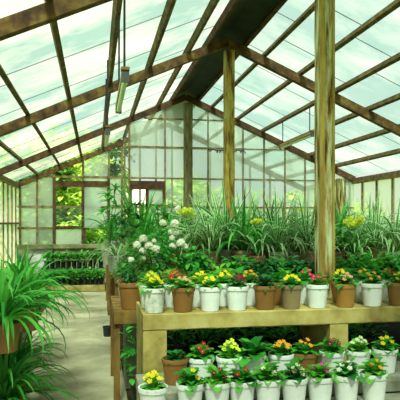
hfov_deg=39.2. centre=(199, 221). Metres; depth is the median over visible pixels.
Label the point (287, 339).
plant
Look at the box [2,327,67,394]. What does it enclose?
leaf plant
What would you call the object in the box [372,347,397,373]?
pot
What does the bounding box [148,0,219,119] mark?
purlin
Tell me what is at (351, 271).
plant
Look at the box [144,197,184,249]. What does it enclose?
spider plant
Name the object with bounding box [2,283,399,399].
floor
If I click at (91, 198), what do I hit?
window
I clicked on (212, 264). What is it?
bush
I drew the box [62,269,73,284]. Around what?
seedling
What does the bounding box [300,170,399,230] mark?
window
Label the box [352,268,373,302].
potted primrose
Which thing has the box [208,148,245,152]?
cable
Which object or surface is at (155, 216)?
plant
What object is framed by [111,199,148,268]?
leaf plant
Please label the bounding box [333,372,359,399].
pot
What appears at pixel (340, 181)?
wooden post
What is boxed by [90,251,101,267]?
seedling
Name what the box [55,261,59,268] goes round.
pot
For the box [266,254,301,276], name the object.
bush
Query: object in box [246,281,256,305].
pot
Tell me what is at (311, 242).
spider plant
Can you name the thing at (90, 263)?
seedling
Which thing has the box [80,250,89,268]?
seedling
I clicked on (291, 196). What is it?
tree
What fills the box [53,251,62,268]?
seedling
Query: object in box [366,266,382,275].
plant
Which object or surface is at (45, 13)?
rafter
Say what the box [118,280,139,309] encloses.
pot
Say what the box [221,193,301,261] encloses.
spider plant
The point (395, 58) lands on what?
purlin
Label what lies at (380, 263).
bush
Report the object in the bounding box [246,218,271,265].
flowering plant
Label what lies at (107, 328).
pot
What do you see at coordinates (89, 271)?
seedling
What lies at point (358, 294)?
pot
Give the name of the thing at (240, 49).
rafter
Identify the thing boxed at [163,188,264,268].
spider plant
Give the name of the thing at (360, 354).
pot
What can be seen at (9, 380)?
leaf plant
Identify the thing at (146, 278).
potted primrose
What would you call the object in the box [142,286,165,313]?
pot
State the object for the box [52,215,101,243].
bush
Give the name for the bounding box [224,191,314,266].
spider plant
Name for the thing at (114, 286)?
table
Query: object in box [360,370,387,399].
pot
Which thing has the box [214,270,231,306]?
potted primrose
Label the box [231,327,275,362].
plant
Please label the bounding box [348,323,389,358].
plant
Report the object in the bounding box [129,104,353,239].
greenhouse end wall
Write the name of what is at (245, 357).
pot
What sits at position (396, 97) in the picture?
purlin
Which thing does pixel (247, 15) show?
ceiling
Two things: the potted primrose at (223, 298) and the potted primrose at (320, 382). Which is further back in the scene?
the potted primrose at (223, 298)
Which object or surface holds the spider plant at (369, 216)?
on the table at (114, 286)
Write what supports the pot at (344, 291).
on the potted primrose at (345, 290)
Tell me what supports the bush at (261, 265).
on the table at (119, 316)
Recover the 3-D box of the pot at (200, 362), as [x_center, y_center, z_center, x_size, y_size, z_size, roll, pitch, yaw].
[0.006,0.912,3.481,0.167,0.155,0.167,0,0,-11]
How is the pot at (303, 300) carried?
on the potted primrose at (303, 300)
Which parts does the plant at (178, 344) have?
pot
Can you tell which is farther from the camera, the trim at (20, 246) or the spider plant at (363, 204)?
the trim at (20, 246)
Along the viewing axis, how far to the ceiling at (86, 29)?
6.62 m
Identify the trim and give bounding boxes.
[17,243,133,248]
[53,177,108,252]
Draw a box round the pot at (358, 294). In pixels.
[352,280,362,302]
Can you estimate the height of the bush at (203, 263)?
0.505 m
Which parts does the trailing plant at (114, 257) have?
pot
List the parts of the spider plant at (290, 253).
pot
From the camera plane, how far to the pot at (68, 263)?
12.69 m
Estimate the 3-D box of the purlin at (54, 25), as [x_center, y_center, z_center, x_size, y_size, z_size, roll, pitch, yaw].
[-1.383,-1.653,5.540,0.076,0.089,17.400,0,0,-11]
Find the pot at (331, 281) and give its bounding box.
[330,280,351,302]
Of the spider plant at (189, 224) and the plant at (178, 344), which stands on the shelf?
the plant at (178, 344)
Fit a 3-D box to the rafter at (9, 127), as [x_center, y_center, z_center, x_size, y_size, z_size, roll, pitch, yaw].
[-1.423,-1.692,7.466,3.698,1.716,0.090,0,0,-11]
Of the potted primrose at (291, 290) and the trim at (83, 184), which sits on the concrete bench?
the potted primrose at (291, 290)
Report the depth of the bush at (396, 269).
5.28 m
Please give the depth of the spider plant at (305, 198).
7.09 m
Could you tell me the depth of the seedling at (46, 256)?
12.62 m
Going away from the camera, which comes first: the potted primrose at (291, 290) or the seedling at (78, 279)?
the potted primrose at (291, 290)
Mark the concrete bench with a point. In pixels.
(331, 321)
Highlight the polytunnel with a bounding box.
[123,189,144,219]
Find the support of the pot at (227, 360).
on the potted primrose at (225, 358)
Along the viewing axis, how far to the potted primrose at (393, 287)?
4.05 m
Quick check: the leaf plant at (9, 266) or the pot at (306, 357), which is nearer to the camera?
the pot at (306, 357)
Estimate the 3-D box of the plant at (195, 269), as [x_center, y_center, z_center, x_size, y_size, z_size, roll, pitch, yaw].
[-0.040,0.465,4.230,0.181,0.283,0.172,0,0,-27]
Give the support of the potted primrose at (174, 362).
on the low staging
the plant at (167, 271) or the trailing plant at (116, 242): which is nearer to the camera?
the plant at (167, 271)
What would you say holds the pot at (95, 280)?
on the seedling at (95, 280)
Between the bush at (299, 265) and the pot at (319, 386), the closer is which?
the pot at (319, 386)
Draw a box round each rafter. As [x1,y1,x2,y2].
[0,0,112,40]
[0,38,228,136]
[0,94,185,175]
[18,137,127,186]
[185,94,355,180]
[193,134,303,189]
[226,38,399,136]
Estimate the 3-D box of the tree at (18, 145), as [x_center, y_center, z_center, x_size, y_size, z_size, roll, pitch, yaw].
[-8.327,-1.380,24.923,5.449,5.845,5.959,0,0,8]
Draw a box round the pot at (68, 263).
[66,261,70,268]
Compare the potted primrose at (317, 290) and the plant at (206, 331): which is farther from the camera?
the plant at (206, 331)
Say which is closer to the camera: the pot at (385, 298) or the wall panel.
the pot at (385, 298)
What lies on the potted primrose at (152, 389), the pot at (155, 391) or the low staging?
the pot at (155, 391)
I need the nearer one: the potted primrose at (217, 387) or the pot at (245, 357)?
the potted primrose at (217, 387)
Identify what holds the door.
in the wall partition
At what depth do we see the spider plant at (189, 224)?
6.82 m
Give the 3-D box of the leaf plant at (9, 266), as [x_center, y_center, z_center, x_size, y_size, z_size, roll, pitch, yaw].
[-1.800,0.592,5.461,0.889,0.707,0.975,0,0,29]
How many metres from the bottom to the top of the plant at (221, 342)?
0.418 m
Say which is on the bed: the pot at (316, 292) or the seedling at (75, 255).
the seedling at (75, 255)
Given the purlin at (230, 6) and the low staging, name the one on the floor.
the low staging
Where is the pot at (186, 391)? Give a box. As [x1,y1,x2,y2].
[176,382,203,399]
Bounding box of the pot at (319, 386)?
[306,373,333,399]
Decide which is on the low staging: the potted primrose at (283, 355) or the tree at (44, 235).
the potted primrose at (283, 355)
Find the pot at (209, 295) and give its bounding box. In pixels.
[198,285,221,311]
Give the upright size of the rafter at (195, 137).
1.716 m
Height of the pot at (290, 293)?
0.166 m
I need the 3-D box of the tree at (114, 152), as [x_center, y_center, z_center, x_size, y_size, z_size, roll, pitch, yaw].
[-2.638,-0.909,17.348,1.591,4.904,1.711,0,0,-20]
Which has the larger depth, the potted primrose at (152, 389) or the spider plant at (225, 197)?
the spider plant at (225, 197)
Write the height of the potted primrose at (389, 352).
0.242 m
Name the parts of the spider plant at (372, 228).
pot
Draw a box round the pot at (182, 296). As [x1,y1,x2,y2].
[171,286,194,312]
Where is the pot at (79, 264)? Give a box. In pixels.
[77,261,81,268]
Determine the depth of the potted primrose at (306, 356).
3.55 m
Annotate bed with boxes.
[44,267,104,291]
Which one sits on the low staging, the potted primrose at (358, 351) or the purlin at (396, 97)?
the potted primrose at (358, 351)
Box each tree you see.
[0,145,66,221]
[0,156,78,244]
[31,141,82,243]
[57,151,138,231]
[92,115,136,195]
[166,179,182,218]
[167,183,241,220]
[240,188,299,206]
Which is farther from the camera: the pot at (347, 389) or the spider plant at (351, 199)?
the spider plant at (351, 199)
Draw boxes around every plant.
[0,240,59,289]
[0,240,89,331]
[0,247,69,305]
[0,249,80,358]
[0,347,79,399]
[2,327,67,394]
[64,215,131,250]
[84,241,140,274]
[92,183,128,264]
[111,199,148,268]
[114,172,161,263]
[118,324,136,399]
[123,204,189,263]
[124,199,163,249]
[134,270,155,303]
[143,200,176,267]
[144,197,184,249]
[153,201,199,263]
[154,210,227,263]
[159,188,233,249]
[161,268,177,303]
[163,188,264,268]
[167,329,197,354]
[176,179,287,267]
[176,207,194,266]
[183,328,225,353]
[186,265,202,282]
[187,197,245,248]
[199,189,300,266]
[206,269,222,277]
[207,327,252,351]
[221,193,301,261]
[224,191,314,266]
[230,267,248,278]
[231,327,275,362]
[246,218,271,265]
[252,196,290,250]
[252,266,271,282]
[253,274,277,309]
[259,326,299,350]
[262,192,305,250]
[265,196,354,264]
[269,210,314,263]
[279,198,343,236]
[279,200,311,222]
[279,268,294,282]
[287,326,299,342]
[294,267,310,279]
[300,203,379,266]
[305,199,375,250]
[335,214,390,257]
[339,196,387,259]
[340,215,378,265]
[341,190,399,265]
[344,268,359,278]
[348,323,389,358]
[348,324,360,341]
[349,196,399,257]
[356,200,395,227]
[357,199,399,266]
[359,204,397,250]
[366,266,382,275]
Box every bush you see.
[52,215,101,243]
[95,230,126,243]
[104,211,130,247]
[109,258,140,296]
[112,267,146,309]
[119,206,187,279]
[171,246,217,277]
[198,263,234,277]
[217,255,257,274]
[240,259,283,276]
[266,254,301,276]
[281,257,314,276]
[335,251,373,273]
[358,250,394,275]
[372,251,399,275]
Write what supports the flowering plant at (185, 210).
on the table at (114, 286)
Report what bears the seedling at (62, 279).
on the bed
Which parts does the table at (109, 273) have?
leg, leg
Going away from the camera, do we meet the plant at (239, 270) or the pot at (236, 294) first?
the pot at (236, 294)
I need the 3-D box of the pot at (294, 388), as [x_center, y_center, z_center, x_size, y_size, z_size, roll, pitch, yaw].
[0.549,0.987,3.277,0.159,0.166,0.159,0,0,-11]
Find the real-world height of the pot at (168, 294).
0.166 m
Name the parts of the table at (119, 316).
leg, leg, frame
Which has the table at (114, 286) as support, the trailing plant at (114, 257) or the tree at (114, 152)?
the trailing plant at (114, 257)
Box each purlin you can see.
[0,64,59,165]
[0,140,37,174]
[44,0,81,156]
[101,0,122,147]
[122,0,176,138]
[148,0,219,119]
[166,0,238,111]
[181,0,287,118]
[193,1,314,126]
[236,0,399,120]
[244,52,399,142]
[265,93,399,153]
[265,124,399,169]
[335,148,399,167]
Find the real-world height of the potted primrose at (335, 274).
0.257 m
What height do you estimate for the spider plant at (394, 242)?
0.856 m
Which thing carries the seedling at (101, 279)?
on the bed
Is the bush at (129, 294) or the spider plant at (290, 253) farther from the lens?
the spider plant at (290, 253)
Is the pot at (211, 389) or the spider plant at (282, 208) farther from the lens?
the spider plant at (282, 208)
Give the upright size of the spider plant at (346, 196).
0.882 m
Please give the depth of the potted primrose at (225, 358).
3.46 m
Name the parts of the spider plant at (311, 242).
pot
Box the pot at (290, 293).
[280,284,301,308]
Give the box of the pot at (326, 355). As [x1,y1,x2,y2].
[319,349,344,372]
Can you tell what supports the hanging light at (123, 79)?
hanging from the purlin at (117, 4)
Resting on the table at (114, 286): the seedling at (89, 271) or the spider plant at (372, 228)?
the spider plant at (372, 228)
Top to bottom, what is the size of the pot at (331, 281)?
0.166 m
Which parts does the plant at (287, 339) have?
pot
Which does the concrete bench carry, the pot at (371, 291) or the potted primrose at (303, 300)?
the potted primrose at (303, 300)
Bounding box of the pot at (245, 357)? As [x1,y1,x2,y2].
[242,354,265,372]
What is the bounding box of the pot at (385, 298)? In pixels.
[378,279,393,301]
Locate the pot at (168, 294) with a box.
[162,283,177,307]
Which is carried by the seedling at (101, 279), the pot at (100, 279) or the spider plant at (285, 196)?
the pot at (100, 279)
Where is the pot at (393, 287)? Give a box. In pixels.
[386,281,399,305]
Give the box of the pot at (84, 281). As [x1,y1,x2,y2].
[82,278,86,284]
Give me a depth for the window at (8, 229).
12.04 m
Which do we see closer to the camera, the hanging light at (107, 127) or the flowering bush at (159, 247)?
the flowering bush at (159, 247)
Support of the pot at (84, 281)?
on the seedling at (84, 280)
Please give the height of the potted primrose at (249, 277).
0.260 m
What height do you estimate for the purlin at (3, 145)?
0.089 m
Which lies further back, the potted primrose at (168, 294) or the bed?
the bed
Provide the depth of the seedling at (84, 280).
12.24 m
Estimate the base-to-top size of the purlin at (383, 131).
0.089 m
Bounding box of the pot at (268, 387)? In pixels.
[256,375,281,399]
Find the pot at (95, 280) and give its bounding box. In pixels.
[93,278,97,284]
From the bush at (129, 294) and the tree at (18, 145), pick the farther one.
the tree at (18, 145)
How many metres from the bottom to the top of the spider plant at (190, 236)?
0.675 m
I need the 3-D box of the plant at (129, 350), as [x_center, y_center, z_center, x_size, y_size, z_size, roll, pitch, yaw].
[-0.456,1.148,4.406,0.381,0.704,0.386,0,0,-5]
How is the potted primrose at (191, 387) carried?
on the low staging
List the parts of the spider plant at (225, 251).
pot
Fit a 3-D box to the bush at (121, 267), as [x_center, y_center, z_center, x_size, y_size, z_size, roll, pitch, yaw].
[-0.690,0.530,5.260,0.303,0.389,0.300,0,0,41]
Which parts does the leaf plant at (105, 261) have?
pot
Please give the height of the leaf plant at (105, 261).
1.010 m
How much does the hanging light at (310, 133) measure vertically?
0.501 m
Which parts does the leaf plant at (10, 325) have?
pot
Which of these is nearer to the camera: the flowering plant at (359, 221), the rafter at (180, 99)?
the flowering plant at (359, 221)
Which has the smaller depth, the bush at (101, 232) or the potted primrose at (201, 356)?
the potted primrose at (201, 356)
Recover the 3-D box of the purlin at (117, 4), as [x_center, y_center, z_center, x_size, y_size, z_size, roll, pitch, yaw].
[-0.862,-1.887,5.638,0.076,0.089,17.400,0,0,-11]
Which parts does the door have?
panel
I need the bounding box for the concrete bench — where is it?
[136,297,399,399]
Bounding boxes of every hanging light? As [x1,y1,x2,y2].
[104,60,110,147]
[115,0,129,113]
[279,107,313,148]
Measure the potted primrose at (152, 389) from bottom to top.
0.249 m
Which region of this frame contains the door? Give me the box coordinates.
[130,181,164,231]
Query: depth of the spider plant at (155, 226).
8.34 m
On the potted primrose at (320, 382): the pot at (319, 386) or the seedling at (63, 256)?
the pot at (319, 386)
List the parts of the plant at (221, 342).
pot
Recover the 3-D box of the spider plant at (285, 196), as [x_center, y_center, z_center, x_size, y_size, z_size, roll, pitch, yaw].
[0.843,0.087,7.135,1.007,0.866,1.152,0,0,25]
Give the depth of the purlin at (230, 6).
7.44 m
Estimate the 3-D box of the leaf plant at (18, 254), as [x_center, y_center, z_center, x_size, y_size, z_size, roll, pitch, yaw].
[-1.938,0.536,6.152,0.778,0.687,0.877,0,0,-41]
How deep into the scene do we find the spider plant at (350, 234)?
6.34 m
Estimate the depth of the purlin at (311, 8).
7.23 m
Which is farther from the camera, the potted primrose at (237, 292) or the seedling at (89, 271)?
the seedling at (89, 271)
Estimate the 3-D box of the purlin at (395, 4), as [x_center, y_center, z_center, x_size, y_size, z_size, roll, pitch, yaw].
[1.782,-2.120,6.133,0.076,0.089,17.400,0,0,-11]
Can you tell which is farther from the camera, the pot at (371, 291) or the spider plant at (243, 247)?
the spider plant at (243, 247)
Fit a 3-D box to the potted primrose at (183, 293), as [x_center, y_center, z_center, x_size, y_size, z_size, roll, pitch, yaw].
[-0.114,0.485,3.793,0.191,0.243,0.185,0,0,4]
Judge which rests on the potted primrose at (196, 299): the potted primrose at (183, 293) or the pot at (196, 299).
the pot at (196, 299)
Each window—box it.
[0,175,19,267]
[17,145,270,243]
[84,188,100,227]
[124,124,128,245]
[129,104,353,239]
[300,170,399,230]
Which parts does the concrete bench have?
leg, leg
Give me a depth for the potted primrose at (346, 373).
3.29 m
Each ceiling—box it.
[0,0,228,180]
[166,0,278,118]
[193,0,399,184]
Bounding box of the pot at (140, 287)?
[138,283,161,308]
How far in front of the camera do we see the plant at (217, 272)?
4.26 m
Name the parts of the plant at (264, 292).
pot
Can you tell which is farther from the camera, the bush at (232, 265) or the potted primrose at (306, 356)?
the bush at (232, 265)
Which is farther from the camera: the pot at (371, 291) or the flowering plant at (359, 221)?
the flowering plant at (359, 221)
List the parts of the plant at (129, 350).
pot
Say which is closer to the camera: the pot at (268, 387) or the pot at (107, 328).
the pot at (268, 387)
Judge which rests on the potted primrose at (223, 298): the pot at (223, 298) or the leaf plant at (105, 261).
the pot at (223, 298)
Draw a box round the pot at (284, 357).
[268,351,293,375]
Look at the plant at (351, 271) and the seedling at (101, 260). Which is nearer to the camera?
the plant at (351, 271)
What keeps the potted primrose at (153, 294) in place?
on the concrete bench
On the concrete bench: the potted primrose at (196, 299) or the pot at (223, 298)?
the potted primrose at (196, 299)
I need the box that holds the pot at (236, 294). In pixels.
[225,285,248,310]
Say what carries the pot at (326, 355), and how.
on the potted primrose at (332, 351)
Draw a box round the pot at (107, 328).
[103,321,110,336]
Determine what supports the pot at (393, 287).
on the potted primrose at (393, 287)
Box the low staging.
[136,361,399,399]
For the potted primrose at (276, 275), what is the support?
on the concrete bench
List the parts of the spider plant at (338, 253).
pot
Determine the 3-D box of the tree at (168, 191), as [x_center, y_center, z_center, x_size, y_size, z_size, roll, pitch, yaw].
[-2.019,-0.464,28.080,4.314,4.458,6.252,0,0,42]
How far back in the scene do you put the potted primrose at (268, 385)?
3.20 m
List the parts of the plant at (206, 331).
pot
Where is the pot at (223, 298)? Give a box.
[214,282,231,306]
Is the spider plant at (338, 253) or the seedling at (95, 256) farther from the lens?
the seedling at (95, 256)
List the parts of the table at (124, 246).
leg, leg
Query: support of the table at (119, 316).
on the floor
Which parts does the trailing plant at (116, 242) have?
pot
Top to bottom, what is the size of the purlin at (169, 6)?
0.089 m
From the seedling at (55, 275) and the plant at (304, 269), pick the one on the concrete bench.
the plant at (304, 269)
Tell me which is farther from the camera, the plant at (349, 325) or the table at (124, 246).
the table at (124, 246)
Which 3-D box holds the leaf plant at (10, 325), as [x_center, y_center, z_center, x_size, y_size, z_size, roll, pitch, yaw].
[-1.350,0.569,3.819,1.028,0.854,1.033,0,0,2]
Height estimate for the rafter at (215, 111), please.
1.716 m
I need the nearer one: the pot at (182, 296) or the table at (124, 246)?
the pot at (182, 296)
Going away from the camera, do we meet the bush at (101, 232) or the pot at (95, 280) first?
the pot at (95, 280)
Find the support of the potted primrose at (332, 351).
on the low staging
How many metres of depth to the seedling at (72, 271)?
12.20 m
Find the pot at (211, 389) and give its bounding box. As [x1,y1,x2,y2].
[204,382,230,399]
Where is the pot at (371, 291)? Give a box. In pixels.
[360,282,383,306]
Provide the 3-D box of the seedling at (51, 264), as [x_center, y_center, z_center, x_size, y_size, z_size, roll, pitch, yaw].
[-3.333,0.865,12.671,0.283,0.390,0.317,0,0,-12]
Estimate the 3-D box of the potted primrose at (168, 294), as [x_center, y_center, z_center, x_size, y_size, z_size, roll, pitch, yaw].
[-0.190,0.473,4.000,0.180,0.267,0.201,0,0,-4]
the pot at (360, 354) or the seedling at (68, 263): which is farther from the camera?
the seedling at (68, 263)
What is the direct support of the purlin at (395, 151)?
attached to the ceiling at (356, 57)
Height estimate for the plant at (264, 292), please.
0.242 m
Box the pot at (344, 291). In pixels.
[333,282,356,307]
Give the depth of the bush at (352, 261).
5.16 m
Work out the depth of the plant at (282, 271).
4.34 m
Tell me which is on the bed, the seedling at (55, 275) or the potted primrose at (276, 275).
the seedling at (55, 275)
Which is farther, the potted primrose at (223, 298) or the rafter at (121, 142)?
the rafter at (121, 142)
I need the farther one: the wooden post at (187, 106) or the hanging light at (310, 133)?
the wooden post at (187, 106)
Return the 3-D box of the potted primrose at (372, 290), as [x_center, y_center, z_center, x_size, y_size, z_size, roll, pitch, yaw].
[1.244,0.480,4.058,0.195,0.252,0.170,0,0,6]
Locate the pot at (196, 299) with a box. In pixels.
[189,283,202,306]
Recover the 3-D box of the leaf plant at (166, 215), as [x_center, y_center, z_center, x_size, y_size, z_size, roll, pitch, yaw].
[-0.439,0.136,6.305,0.507,0.768,0.498,0,0,-11]
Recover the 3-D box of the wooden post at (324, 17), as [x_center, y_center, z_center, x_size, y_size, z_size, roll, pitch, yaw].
[1.010,-0.440,4.555,0.129,3.880,0.142,0,0,-11]
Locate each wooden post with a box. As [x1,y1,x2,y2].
[183,102,192,221]
[223,49,234,219]
[314,0,334,296]
[336,178,343,218]
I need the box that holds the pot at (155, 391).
[138,382,167,399]
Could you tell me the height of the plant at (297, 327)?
0.418 m
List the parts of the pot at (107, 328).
pot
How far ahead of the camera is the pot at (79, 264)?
12.73 m
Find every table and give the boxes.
[106,246,128,310]
[108,250,174,324]
[110,295,399,399]
[111,262,388,295]
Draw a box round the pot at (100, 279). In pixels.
[99,278,103,284]
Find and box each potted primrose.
[135,271,161,308]
[138,370,167,399]
[139,276,166,313]
[161,349,188,385]
[162,270,182,307]
[169,276,196,312]
[173,367,206,399]
[187,341,215,379]
[188,271,207,306]
[196,274,223,311]
[202,364,233,399]
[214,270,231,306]
[214,338,242,377]
[224,273,248,310]
[228,367,258,399]
[233,336,277,372]
[240,269,258,305]
[252,362,283,399]
[268,272,284,304]
[268,339,293,375]
[277,274,303,308]
[277,357,309,399]
[288,338,317,373]
[295,268,312,303]
[304,272,328,308]
[304,361,339,399]
[316,337,348,372]
[328,268,351,302]
[330,359,364,399]
[333,272,358,307]
[341,335,375,373]
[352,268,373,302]
[357,357,389,399]
[358,271,386,306]
[371,335,399,373]
[378,268,395,301]
[383,272,399,305]
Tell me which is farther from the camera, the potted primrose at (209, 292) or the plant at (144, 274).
the plant at (144, 274)
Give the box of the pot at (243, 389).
[230,377,255,399]
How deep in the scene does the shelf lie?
4.72 m
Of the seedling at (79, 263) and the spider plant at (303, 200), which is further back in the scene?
the seedling at (79, 263)
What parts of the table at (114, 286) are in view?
leg, leg, frame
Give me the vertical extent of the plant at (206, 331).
0.418 m
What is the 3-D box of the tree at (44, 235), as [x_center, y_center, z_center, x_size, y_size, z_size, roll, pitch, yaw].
[-5.065,-0.325,17.479,2.336,3.739,2.665,0,0,-11]
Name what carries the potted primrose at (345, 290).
on the concrete bench
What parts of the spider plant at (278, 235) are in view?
pot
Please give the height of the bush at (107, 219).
0.646 m
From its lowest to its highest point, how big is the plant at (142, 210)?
1.149 m
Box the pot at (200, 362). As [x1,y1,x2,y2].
[188,357,213,379]
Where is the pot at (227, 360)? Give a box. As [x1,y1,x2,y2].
[216,354,241,377]
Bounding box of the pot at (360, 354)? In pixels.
[345,347,370,373]
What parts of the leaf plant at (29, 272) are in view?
pot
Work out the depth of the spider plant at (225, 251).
6.20 m
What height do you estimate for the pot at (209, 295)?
0.166 m
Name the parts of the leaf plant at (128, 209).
pot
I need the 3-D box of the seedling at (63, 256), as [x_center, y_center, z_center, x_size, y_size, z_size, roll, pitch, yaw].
[-3.111,0.865,12.710,0.283,0.390,0.317,0,0,-10]
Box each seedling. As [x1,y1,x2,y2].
[41,251,51,268]
[46,253,55,268]
[52,269,61,282]
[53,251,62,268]
[57,252,67,268]
[58,268,66,284]
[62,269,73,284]
[63,251,72,268]
[66,267,79,284]
[68,250,79,268]
[73,252,84,268]
[73,268,82,284]
[79,268,89,284]
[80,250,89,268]
[83,266,95,284]
[85,251,94,268]
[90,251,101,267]
[90,268,102,284]
[96,250,102,267]
[96,267,105,284]
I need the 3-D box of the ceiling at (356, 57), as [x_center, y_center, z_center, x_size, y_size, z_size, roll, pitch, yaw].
[2.686,-1.760,6.330,3.492,1.546,17.456,0,0,-11]
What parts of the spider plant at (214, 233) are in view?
pot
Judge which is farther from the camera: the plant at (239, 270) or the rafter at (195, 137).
the rafter at (195, 137)
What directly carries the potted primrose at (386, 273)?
on the concrete bench
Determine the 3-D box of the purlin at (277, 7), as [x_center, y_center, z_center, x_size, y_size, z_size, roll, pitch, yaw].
[0.986,-2.476,5.984,0.076,0.089,17.400,0,0,-11]
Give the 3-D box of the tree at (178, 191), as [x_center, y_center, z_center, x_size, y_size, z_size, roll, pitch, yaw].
[0.301,-0.173,27.348,5.777,3.436,4.815,0,0,6]
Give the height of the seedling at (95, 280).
0.390 m
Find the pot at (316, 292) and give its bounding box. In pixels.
[305,283,328,308]
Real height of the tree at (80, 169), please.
4.624 m
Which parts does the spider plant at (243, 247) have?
pot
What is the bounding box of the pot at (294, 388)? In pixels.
[280,375,307,399]
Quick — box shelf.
[188,355,399,368]
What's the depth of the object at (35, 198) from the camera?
13.79 m
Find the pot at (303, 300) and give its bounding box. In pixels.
[295,280,311,303]
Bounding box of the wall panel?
[18,249,52,272]
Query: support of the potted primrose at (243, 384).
on the low staging
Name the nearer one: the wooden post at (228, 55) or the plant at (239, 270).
the plant at (239, 270)
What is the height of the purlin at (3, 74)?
0.089 m
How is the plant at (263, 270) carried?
on the concrete bench
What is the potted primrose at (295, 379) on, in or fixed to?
on the low staging
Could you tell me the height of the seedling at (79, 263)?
0.390 m
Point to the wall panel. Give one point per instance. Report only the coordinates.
(38, 256)
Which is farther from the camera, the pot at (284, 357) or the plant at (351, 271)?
the plant at (351, 271)
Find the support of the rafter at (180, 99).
on the greenhouse end wall at (163, 132)
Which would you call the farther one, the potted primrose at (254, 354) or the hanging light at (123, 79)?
the hanging light at (123, 79)
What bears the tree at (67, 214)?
on the ground
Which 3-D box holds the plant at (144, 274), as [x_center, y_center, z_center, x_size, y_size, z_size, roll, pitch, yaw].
[-0.391,0.485,4.161,0.191,0.243,0.168,0,0,24]
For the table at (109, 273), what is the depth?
9.00 m
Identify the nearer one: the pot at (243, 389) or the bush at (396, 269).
the pot at (243, 389)
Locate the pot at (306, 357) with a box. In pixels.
[294,350,316,373]
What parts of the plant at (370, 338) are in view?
pot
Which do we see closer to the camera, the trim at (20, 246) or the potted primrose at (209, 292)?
the potted primrose at (209, 292)
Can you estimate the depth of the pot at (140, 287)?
3.92 m
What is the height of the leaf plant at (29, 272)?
0.868 m
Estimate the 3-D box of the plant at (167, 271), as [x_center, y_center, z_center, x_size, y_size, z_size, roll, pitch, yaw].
[-0.226,0.474,4.188,0.183,0.264,0.187,0,0,7]

